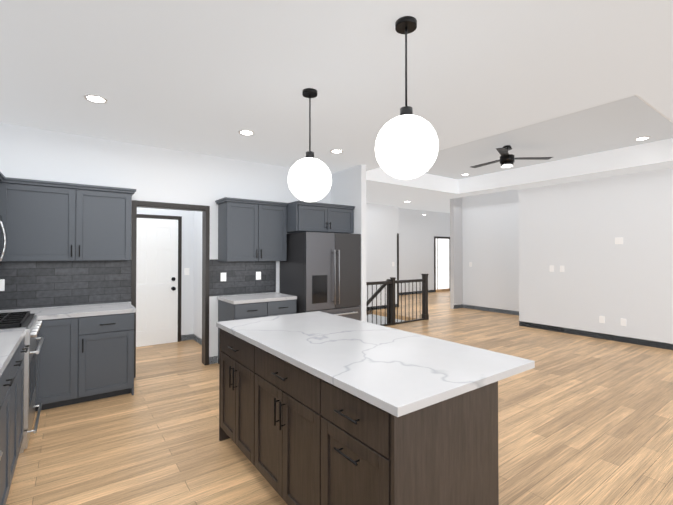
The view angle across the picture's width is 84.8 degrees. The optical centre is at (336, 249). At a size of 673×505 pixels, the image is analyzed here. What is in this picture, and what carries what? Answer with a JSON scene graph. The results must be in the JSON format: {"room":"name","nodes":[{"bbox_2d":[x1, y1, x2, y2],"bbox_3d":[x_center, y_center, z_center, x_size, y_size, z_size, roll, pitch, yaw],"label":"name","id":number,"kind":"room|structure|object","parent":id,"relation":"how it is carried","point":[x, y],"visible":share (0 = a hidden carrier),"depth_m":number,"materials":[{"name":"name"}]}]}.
{"room":"kitchen","nodes":[
{"label":"kitchen","id":0,"kind":"room"},
{"bbox_2d":[0,123,330,363],"bbox_3d":[-1.847,0.126,4.766,4.415,2.740,0.120,0,-1,-36],"label":"wall","id":1,"kind":"structure","parent":0,"point":[37,154],"depth_m":4.42,"materials":[{"name":"white paint"}]},
{"bbox_2d":[0,177,135,261],"bbox_3d":[-2.735,-0.274,3.821,1.115,0.775,0.382,0,-1,-36],"label":"upper cabinet","id":2,"kind":"object","parent":1,"relation":"attached to","point":[50,221],"visible":1,"depth_m":3.66,"materials":[{"name":"grey paint"}]},
{"bbox_2d":[131,200,209,377],"bbox_3d":[-2.066,0.459,4.604,0.895,2.070,0.152,0,-1,-36],"label":"trim","id":3,"kind":"structure","parent":1,"relation":"attached to","point":[205,210],"depth_m":4.77,"materials":[{"name":"black wood"}]},
{"bbox_2d":[215,197,287,261],"bbox_3d":[-1.137,-0.247,4.969,0.880,0.802,0.382,0,-1,-36],"label":"upper cabinet","id":4,"kind":"object","parent":1,"relation":"attached to","point":[251,230],"visible":1,"depth_m":4.82,"materials":[{"name":"grey paint"}]},
{"bbox_2d":[287,201,354,233],"bbox_3d":[-0.304,-0.445,5.404,0.963,0.397,0.652,0,-1,-36],"label":"upper cabinet","id":5,"kind":"object","parent":1,"relation":"attached to","point":[303,216],"visible":0.94,"depth_m":5.10,"materials":[{"name":"grey paint"}]},
{"bbox_2d":[137,207,193,340],"bbox_3d":[-3.051,0.139,5.846,1.720,2.740,0.120,0,-1,-36],"label":"wall","id":6,"kind":"structure","parent":0,"point":[187,292],"depth_m":6.16,"materials":[{"name":"white paint"}]},
{"bbox_2d":[136,218,177,346],"bbox_3d":[-2.916,0.504,5.782,0.810,1.998,0.128,0,-1,-36],"label":"door","id":7,"kind":"structure","parent":6,"relation":"in","point":[157,282],"depth_m":5.86,"materials":[{"name":"white wood"}]},
{"bbox_2d":[137,214,192,341],"bbox_3d":[-3.059,0.475,5.762,1.614,2.065,0.030,0,-1,-36],"label":"trim","id":8,"kind":"structure","parent":6,"relation":"attached to","point":[179,218],"depth_m":6.08,"materials":[{"name":"black wood"}]},
{"bbox_2d":[184,268,188,274],"bbox_3d":[-2.502,0.362,6.159,0.075,0.115,0.006,0,-1,-36],"label":"light switch","id":9,"kind":"object","parent":6,"relation":"attached to","point":[186,271],"visible":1,"depth_m":6.15,"materials":[{"name":"white plastic"}]},
{"bbox_2d":[193,211,201,344],"bbox_3d":[-1.940,0.137,5.671,0.120,2.740,1.460,0,-1,-36],"label":"wall","id":10,"kind":"structure","parent":0,"point":[197,319],"depth_m":6.01,"materials":[{"name":"white paint"}]},
{"bbox_2d":[0,0,672,212],"bbox_3d":[3.126,-1.436,5.846,13.970,0.410,12.900,0,-1,-36],"label":"ceiling","id":11,"kind":"structure","parent":0,"point":[579,90],"depth_m":2.76,"materials":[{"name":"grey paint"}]},
{"bbox_2d":[84,94,107,102],"bbox_3d":[-2.010,-1.259,3.076,0.170,0.008,0.170,0,-1,-36],"label":"recessed light","id":12,"kind":"object","parent":11,"relation":"in","point":[94,98],"visible":1,"depth_m":3.06,"materials":[{"name":"white plastic"}]},
{"bbox_2d":[238,130,254,134],"bbox_3d":[-0.960,-1.249,3.929,0.170,0.008,0.170,0,-1,-36],"label":"recessed light","id":13,"kind":"object","parent":11,"relation":"in","point":[246,132],"visible":1,"depth_m":3.91,"materials":[{"name":"white plastic"}]},
{"bbox_2d":[288,88,331,201],"bbox_3d":[-0.212,-0.822,2.935,0.350,0.884,0.350,0,-1,-36],"label":"pendant light","id":14,"kind":"object","parent":11,"relation":"hanging from","point":[309,178],"visible":1,"depth_m":2.82,"materials":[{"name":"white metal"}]},
{"bbox_2d":[330,149,342,152],"bbox_3d":[0.003,-1.241,4.646,0.170,0.008,0.170,0,-1,-36],"label":"recessed light","id":15,"kind":"object","parent":11,"relation":"in","point":[336,151],"visible":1,"depth_m":4.63,"materials":[{"name":"white"}]},
{"bbox_2d":[375,16,438,179],"bbox_3d":[0.390,-0.835,2.062,0.350,0.879,0.350,0,-1,-36],"label":"pendant light","id":16,"kind":"object","parent":11,"relation":"hanging from","point":[406,145],"visible":1,"depth_m":1.94,"materials":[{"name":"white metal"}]},
{"bbox_2d":[471,145,552,167],"bbox_3d":[2.454,-1.392,5.551,1.165,0.304,1.080,0,-1,-36],"label":"ceiling fan","id":17,"kind":"object","parent":11,"relation":"hanging from","point":[506,160],"visible":1,"depth_m":5.43,"materials":[{"name":"black metal"}]},
{"bbox_2d":[635,136,649,140],"bbox_3d":[4.249,-1.546,5.115,0.170,0.008,0.170,0,-1,-36],"label":"recessed light","id":18,"kind":"object","parent":11,"relation":"in","point":[643,138],"visible":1,"depth_m":5.10,"materials":[{"name":"white plastic"}]},
{"bbox_2d":[6,291,672,504],"bbox_3d":[3.126,1.558,5.811,13.970,0.100,12.900,0,-1,-36],"label":"floor","id":19,"kind":"structure","parent":0,"point":[584,420],"depth_m":2.97,"materials":[{"name":"brown wood"}]},
{"bbox_2d":[0,327,28,504],"bbox_3d":[-0.818,0.987,0.175,0.715,0.912,5.740,0,-1,-36],"label":"base cabinet","id":20,"kind":"object","parent":19,"relation":"on","point":[12,349],"depth_m":2.14,"materials":[{"name":"grey paint"}]},
{"bbox_2d":[0,311,43,453],"bbox_3d":[-2.713,1.005,2.816,0.720,0.937,0.746,0,-1,-36],"label":"range","id":21,"kind":"object","parent":19,"relation":"on","point":[31,323],"visible":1,"depth_m":2.80,"materials":[{"name":"silver metal"}]},
{"bbox_2d":[0,302,135,411],"bbox_3d":[-2.808,1.040,3.575,1.453,0.885,0.652,0,-1,-36],"label":"base cabinet","id":22,"kind":"object","parent":19,"relation":"on","point":[86,353],"depth_m":3.53,"materials":[{"name":"grey paint"}]},
{"bbox_2d":[217,292,296,363],"bbox_3d":[-1.041,1.055,4.845,0.858,0.885,0.652,0,-1,-36],"label":"base cabinet","id":23,"kind":"object","parent":19,"relation":"on","point":[239,307],"depth_m":4.64,"materials":[{"name":"grey paint"}]},
{"bbox_2d":[280,232,360,320],"bbox_3d":[-0.224,0.638,5.313,0.913,1.730,0.816,0,-1,-36],"label":"refrigerator","id":24,"kind":"object","parent":19,"relation":"on","point":[320,271],"visible":0.69,"depth_m":5.00,"materials":[{"name":"grey metal"}]},
{"bbox_2d":[218,327,501,504],"bbox_3d":[-0.096,1.030,2.264,0.699,0.875,1.910,0,-1,-36],"label":"kitchen island","id":25,"kind":"object","parent":19,"relation":"on","point":[319,408],"depth_m":1.63,"materials":[{"name":"brown wood"}]},
{"bbox_2d":[216,311,534,418],"bbox_3d":[0.024,0.576,2.355,0.955,0.035,1.974,0,-1,-36],"label":"island countertop","id":26,"kind":"structure","parent":25,"relation":"on","point":[405,372],"depth_m":1.87,"materials":[{"name":"white stone"}]},
{"bbox_2d":[366,274,428,325],"bbox_3d":[0.600,1.443,7.187,3.376,1.847,0.191,0,-1,-36],"label":"stair railing","id":27,"kind":"object","parent":19,"relation":"on","point":[390,284],"visible":0.67,"depth_m":7.58,"materials":[{"name":"black"}]},
{"bbox_2d":[331,164,365,321],"bbox_3d":[0.171,0.137,5.662,0.093,2.740,0.780,0,-1,-36],"label":"wall","id":28,"kind":"structure","parent":0,"point":[348,186],"depth_m":5.40,"materials":[{"name":"white paint"}]},
{"bbox_2d":[366,203,397,322],"bbox_3d":[-0.551,1.519,8.477,5.430,5.440,0.120,0,-1,-36],"label":"wall","id":29,"kind":"structure","parent":0,"point":[381,235],"depth_m":9.64,"materials":[{"name":"white paint"}]},
{"bbox_2d":[366,233,399,310],"bbox_3d":[0.918,0.551,9.469,1.900,2.000,0.030,0,-1,-36],"label":"trim","id":30,"kind":"structure","parent":29,"relation":"attached to","point":[374,307],"depth_m":9.99,"materials":[{"name":"black wood"}]},
{"bbox_2d":[373,314,403,324],"bbox_3d":[-0.011,2.981,7.777,3.690,2.700,1.860,0,-1,-36],"label":"wall","id":31,"kind":"structure","parent":0,"point":[380,320],"depth_m":9.20,"materials":[{"name":"white paint"}]},
{"bbox_2d":[398,208,449,294],"bbox_3d":[2.752,0.071,13.331,5.820,3.050,0.120,0,-1,-36],"label":"wall","id":32,"kind":"structure","parent":0,"point":[418,230],"depth_m":13.42,"materials":[{"name":"white paint"}]},
{"bbox_2d":[400,290,433,294],"bbox_3d":[2.101,1.541,12.780,3.900,0.095,0.014,0,-1,-36],"label":"baseboard","id":33,"kind":"structure","parent":32,"relation":"attached to","point":[414,292],"depth_m":13.30,"materials":[{"name":"black wood"}]},
{"bbox_2d":[434,236,449,291],"bbox_3d":[4.091,0.551,14.204,0.970,2.110,0.016,0,-1,-36],"label":"door","id":34,"kind":"structure","parent":32,"relation":"attached to","point":[441,264],"depth_m":14.18,"materials":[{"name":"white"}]},
{"bbox_2d":[450,197,462,308],"bbox_3d":[3.201,0.030,9.836,0.370,3.050,0.120,0,-1,-36],"label":"wall","id":35,"kind":"structure","parent":0,"point":[456,269],"depth_m":9.76,"materials":[{"name":"grey paint"}]},
{"bbox_2d":[462,189,518,314],"bbox_3d":[4.034,0.021,9.098,0.120,3.050,2.290,0,-1,-36],"label":"wall","id":36,"kind":"structure","parent":0,"point":[490,230],"depth_m":9.21,"materials":[{"name":"white paint"}]},
{"bbox_2d":[463,305,518,314],"bbox_3d":[4.021,1.498,9.007,0.014,0.095,2.184,0,-1,-36],"label":"baseboard","id":37,"kind":"structure","parent":36,"relation":"attached to","point":[466,305],"depth_m":9.27,"materials":[{"name":"black wood"}]},
{"bbox_2d":[518,168,672,349],"bbox_3d":[5.895,0.123,4.450,0.120,2.740,7.430,0,-1,-36],"label":"wall","id":38,"kind":"structure","parent":0,"point":[575,229],"depth_m":6.27,"materials":[{"name":"white paint"}]},
{"bbox_2d":[519,321,672,349],"bbox_3d":[5.852,1.444,4.403,0.014,0.095,7.430,0,-1,-36],"label":"baseboard","id":39,"kind":"structure","parent":38,"relation":"attached to","point":[563,330],"depth_m":6.32,"materials":[{"name":"black wood"}]},
{"bbox_2d":[599,316,604,322],"bbox_3d":[4.510,1.184,6.256,0.006,0.115,0.075,0,-1,-36],"label":"electrical outlet","id":40,"kind":"object","parent":38,"relation":"attached to","point":[601,319],"visible":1,"depth_m":6.25,"materials":[{"name":"white plastic"}]},
{"bbox_2d":[615,237,622,243],"bbox_3d":[4.656,-0.149,6.068,0.006,0.110,0.110,0,-1,-36],"label":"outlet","id":41,"kind":"object","parent":38,"relation":"attached to","point":[618,240],"visible":1,"depth_m":6.06,"materials":[{"name":"white plastic"}]},
{"bbox_2d":[621,318,625,325],"bbox_3d":[4.685,1.181,6.012,0.006,0.115,0.075,0,-1,-36],"label":"electrical outlet","id":42,"kind":"object","parent":38,"relation":"attached to","point":[623,322],"visible":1,"depth_m":6.01,"materials":[{"name":"white plastic"}]},
{"bbox_3d":[-1.228,0.071,0.020,0.120,2.740,8.550,0,-1,-36],"label":"wall","id":43,"kind":"structure","parent":0,"visible":0},
{"bbox_2d":[0,172,4,181],"bbox_3d":[-2.285,-0.296,1.972,0.413,0.775,3.145,0,-1,-36],"label":"upper cabinet","id":44,"kind":"object","parent":43,"relation":"attached to","point":[2,176],"visible":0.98,"depth_m":3.29,"materials":[{"name":"grey paint"}]},
{"bbox_2d":[0,215,5,264],"bbox_3d":[-2.811,-0.085,2.757,0.478,0.425,0.740,0,-1,-36],"label":"over-the-range microwave","id":45,"kind":"object","parent":44,"relation":"attached to","point":[2,230],"visible":1,"depth_m":3.00,"materials":[{"name":"grey metal"}]},
{"bbox_2d":[0,260,130,309],"bbox_3d":[-2.984,0.357,3.866,1.460,0.482,0.009,0,-1,-36],"label":"tile backsplash","id":46,"kind":"structure","parent":43,"relation":"attached to","point":[34,284],"depth_m":3.92,"materials":[{"name":"tile"}]},
{"bbox_2d":[0,279,4,290],"bbox_3d":[-3.312,0.348,3.619,0.075,0.115,0.006,0,-1,-36],"label":"outlet","id":47,"kind":"object","parent":46,"relation":"attached to","point":[2,284],"visible":1,"depth_m":3.63,"materials":[{"name":"white plastic"}]},
{"bbox_2d":[209,259,275,295],"bbox_3d":[-1.275,0.371,5.094,0.960,0.482,0.009,0,-1,-36],"label":"tile backsplash","id":48,"kind":"structure","parent":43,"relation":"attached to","point":[240,276],"depth_m":5.07,"materials":[{"name":"tile"}]},
{"bbox_2d":[221,273,225,280],"bbox_3d":[-1.509,0.363,4.915,0.075,0.115,0.006,0,-1,-36],"label":"switch","id":49,"kind":"object","parent":48,"relation":"attached to","point":[223,276],"visible":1,"depth_m":4.91,"materials":[{"name":"white plastic"}]},
{"bbox_2d":[256,272,260,279],"bbox_3d":[-1.103,0.366,5.206,0.075,0.115,0.006,0,-1,-36],"label":"outlet","id":50,"kind":"object","parent":48,"relation":"attached to","point":[258,275],"visible":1,"depth_m":5.20,"materials":[{"name":"white plastic"}]}
]}

